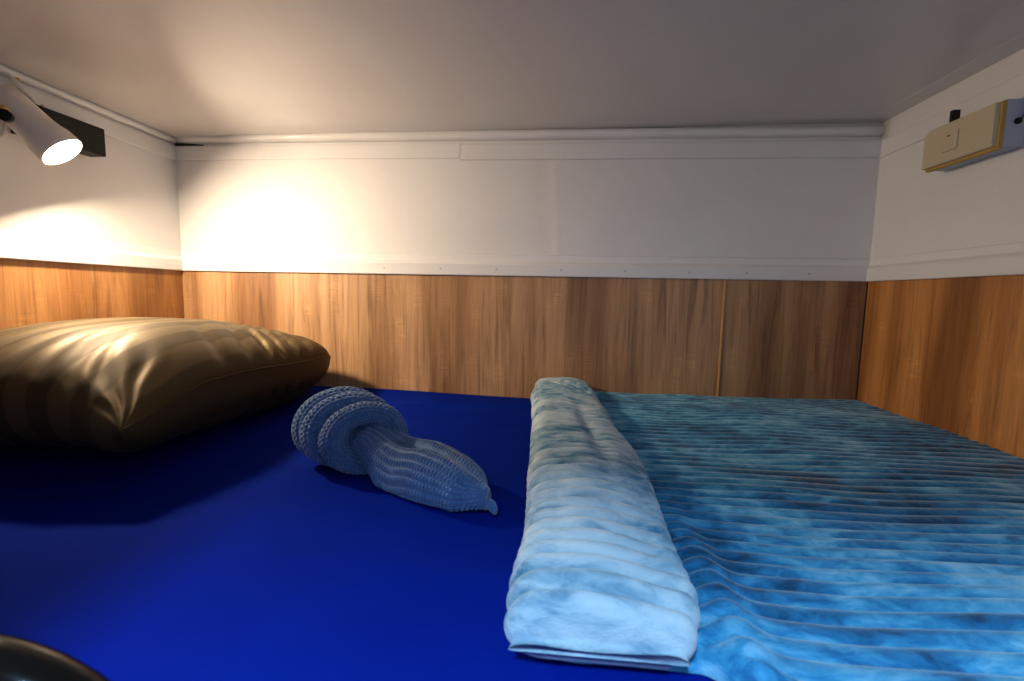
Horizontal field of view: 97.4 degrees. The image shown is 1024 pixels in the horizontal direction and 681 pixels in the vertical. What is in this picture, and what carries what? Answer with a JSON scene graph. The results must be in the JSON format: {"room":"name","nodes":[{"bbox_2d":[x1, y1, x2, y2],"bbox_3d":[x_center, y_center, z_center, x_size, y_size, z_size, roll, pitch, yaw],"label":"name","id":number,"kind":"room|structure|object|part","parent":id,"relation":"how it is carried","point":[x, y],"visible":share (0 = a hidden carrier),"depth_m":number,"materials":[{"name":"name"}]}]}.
{"room":"ship cabin","nodes":[
{"label":"ship cabin","id":0,"kind":"room"},
{"bbox_2d":[0,74,183,328],"bbox_3d":[-1.060,0.168,0.683,0.056,1.387,1.450,2,6,5],"label":"wall","id":1,"kind":"structure","parent":0,"point":[129,195],"depth_m":1.06,"materials":[{"name":"white paint"}]},
{"bbox_2d":[0,85,82,164],"bbox_3d":[-0.954,-0.411,0.833,0.227,0.138,0.110,-3,7,-33],"label":"reading lamp","id":2,"kind":"object","parent":1,"relation":"attached to","point":[50,142],"visible":1,"depth_m":0.85,"materials":[{"name":"white metal"}]},
{"bbox_3d":[-0.914,-0.405,0.814,0.021,0.022,0.034,-3,7,-35],"label":"swivel knob","id":3,"kind":"part","parent":2,"relation":"part of","materials":[{"name":"black plastic"}]},
{"bbox_2d":[8,76,105,156],"bbox_3d":[-0.977,-0.476,0.970,0.042,0.109,0.164,2,6,5],"label":"box","id":4,"kind":"object","parent":1,"relation":"attached to","point":[92,137],"visible":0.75,"depth_m":1.00,"materials":[{"name":"black plastic"}]},
{"bbox_2d":[0,77,176,160],"bbox_3d":[-1.019,-0.476,0.684,0.008,0.041,1.226,2,6,5],"label":"trim","id":5,"kind":"structure","parent":1,"relation":"attached to","point":[112,129],"depth_m":1.09,"materials":[{"name":"white paint"}]},
{"bbox_2d":[0,64,176,143],"bbox_3d":[-1.014,-0.511,0.679,0.015,0.017,1.224,2,6,5],"label":"trim","id":6,"kind":"structure","parent":1,"relation":"attached to","point":[8,72],"depth_m":1.02,"materials":[{"name":"white paint"}]},
{"bbox_2d":[0,229,182,270],"bbox_3d":[-1.019,-0.174,0.715,0.018,0.058,1.228,2,6,5],"label":"trim","id":7,"kind":"structure","parent":1,"relation":"attached to","point":[18,245],"depth_m":1.03,"materials":[{"name":"white paint"}]},
{"bbox_3d":[-1.029,0.088,0.741,0.010,0.476,1.226,2,6,5],"label":"wood panel","id":8,"kind":"part","parent":1,"relation":"part of","materials":[{"name":"brown wood"}]},
{"bbox_2d":[0,0,1023,136],"bbox_3d":[-0.079,-0.524,0.535,2.016,0.081,1.470,2,6,5],"label":"ceiling","id":9,"kind":"structure","parent":0,"point":[175,68],"depth_m":0.83,"materials":[{"name":"white paint"}]},
{"bbox_2d":[176,123,882,399],"bbox_3d":[-0.026,-0.143,1.263,1.956,0.870,0.057,2,6,5],"label":"wall","id":10,"kind":"structure","parent":0,"point":[498,336],"depth_m":1.23,"materials":[{"name":"white paint"}]},
{"bbox_2d":[176,143,459,159],"bbox_3d":[-0.552,-0.526,1.255,0.826,0.039,0.007,2,6,5],"label":"trim","id":11,"kind":"structure","parent":10,"relation":"attached to","point":[441,150],"depth_m":1.25,"materials":[{"name":"white paint"}]},
{"bbox_3d":[-0.208,0.050,1.277,1.530,0.476,0.008,2,6,5],"label":"wood panel","id":12,"kind":"part","parent":10,"relation":"part of","materials":[{"name":"brown wood"}]},
{"bbox_2d":[181,251,869,281],"bbox_3d":[-0.028,-0.206,1.232,1.898,0.058,0.018,2,6,5],"label":"trim","id":13,"kind":"structure","parent":10,"relation":"attached to","point":[795,269],"depth_m":1.22,"materials":[{"name":"white paint"}]},
{"bbox_2d":[174,125,884,145],"bbox_3d":[-0.019,-0.545,1.199,1.894,0.034,0.020,2,6,5],"label":"trim","id":14,"kind":"structure","parent":10,"relation":"attached to","point":[853,130],"depth_m":1.18,"materials":[{"name":"white paint"}]},
{"bbox_2d":[460,140,881,160],"bbox_3d":[0.392,-0.494,1.171,1.068,0.041,0.010,2,6,5],"label":"trim","id":15,"kind":"structure","parent":10,"relation":"attached to","point":[841,148],"depth_m":1.17,"materials":[{"name":"white paint"}]},
{"bbox_3d":[0.731,0.077,1.194,0.348,0.476,0.010,2,6,5],"label":"wood panel","id":16,"kind":"part","parent":10,"relation":"part of","materials":[{"name":"brown wood"}]},
{"bbox_2d":[855,98,1023,458],"bbox_3d":[0.871,0.214,0.512,0.060,1.406,1.450,2,6,5],"label":"wall","id":17,"kind":"structure","parent":0,"point":[947,354],"depth_m":0.92,"materials":[{"name":"white paint"}]},
{"bbox_3d":[0.856,0.142,0.575,0.008,0.476,1.226,2,6,5],"label":"wood panel","id":18,"kind":"part","parent":17,"relation":"part of","materials":[{"name":"brown wood"}]},
{"bbox_2d":[866,241,1023,281],"bbox_3d":[0.857,-0.120,0.550,0.018,0.058,1.228,2,6,5],"label":"trim","id":19,"kind":"structure","parent":17,"relation":"attached to","point":[1008,258],"depth_m":0.90,"materials":[{"name":"white paint"}]},
{"bbox_2d":[868,33,1023,119],"bbox_3d":[0.844,-0.485,0.506,0.048,0.007,1.210,2,6,5],"label":"trim","id":20,"kind":"structure","parent":17,"relation":"attached to","point":[1016,44],"depth_m":0.89,"materials":[{"name":"white paint"}]},
{"bbox_2d":[879,73,1023,157],"bbox_3d":[0.868,-0.418,0.519,0.007,0.043,1.226,2,6,5],"label":"trim","id":21,"kind":"structure","parent":17,"relation":"attached to","point":[1013,88],"depth_m":0.93,"materials":[{"name":"white paint"}]},
{"bbox_2d":[882,48,1023,139],"bbox_3d":[0.869,-0.462,0.513,0.007,0.046,1.224,2,6,5],"label":"trim","id":22,"kind":"structure","parent":17,"relation":"attached to","point":[1011,66],"depth_m":0.91,"materials":[{"name":"white paint"}]},
{"bbox_2d":[922,99,1023,172],"bbox_3d":[0.872,-0.406,0.856,0.056,0.127,0.162,2,6,5],"label":"box","id":23,"kind":"object","parent":17,"relation":"attached to","point":[996,128],"visible":1,"depth_m":0.82,"materials":[{"name":"beige plastic"}]},
{"bbox_2d":[942,128,958,152],"bbox_3d":[0.847,-0.386,0.870,0.004,0.036,0.032,2,6,5],"label":"switch","id":24,"kind":"object","parent":23,"relation":"attached to","point":[950,136],"depth_m":0.87,"materials":[{"name":"beige plastic"}]},
{"bbox_3d":[-0.172,0.981,-0.044,1.996,0.050,2.890,2,6,5],"label":"floor","id":25,"kind":"structure","parent":0,"visible":0},
{"bbox_3d":[-0.093,0.568,0.753,1.876,0.615,1.095,2,6,5],"label":"bunk base","id":26,"kind":"object","parent":25,"relation":"on","visible":0},
{"bbox_2d":[0,633,110,680],"bbox_3d":[-0.590,0.216,0.226,0.957,0.210,0.025,2,6,5],"label":"guard rail","id":27,"kind":"object","parent":26,"relation":"on","point":[21,659],"visible":1,"depth_m":0.18,"materials":[{"name":"black"}]},
{"bbox_2d":[0,386,715,680],"bbox_3d":[-0.085,0.273,0.741,1.875,0.153,1.064,2,6,5],"label":"mattress","id":28,"kind":"object","parent":26,"relation":"on","point":[222,552],"visible":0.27,"depth_m":0.46,"materials":[{"name":"blue fabric"}]},
{"bbox_2d":[0,317,330,452],"bbox_3d":[-0.734,0.059,0.942,0.521,0.214,0.684,2,6,5],"label":"pillow","id":29,"kind":"object","parent":28,"relation":"on","point":[115,384],"visible":1,"depth_m":0.69,"materials":[{"name":"brown fabric"}]},
{"bbox_2d":[291,386,497,514],"bbox_3d":[-0.161,0.144,0.672,0.374,0.117,0.144,4,6,27],"label":"hat","id":30,"kind":"object","parent":28,"relation":"on","point":[348,430],"visible":1,"depth_m":0.65,"materials":[{"name":"blue fabric"}]},
{"bbox_2d":[504,377,1023,680],"bbox_3d":[0.438,0.175,0.743,0.844,0.068,0.942,2,6,5],"label":"blanket","id":31,"kind":"object","parent":28,"relation":"on","point":[718,538],"visible":1,"depth_m":0.46,"materials":[{"name":"blue fabric"}]}
]}

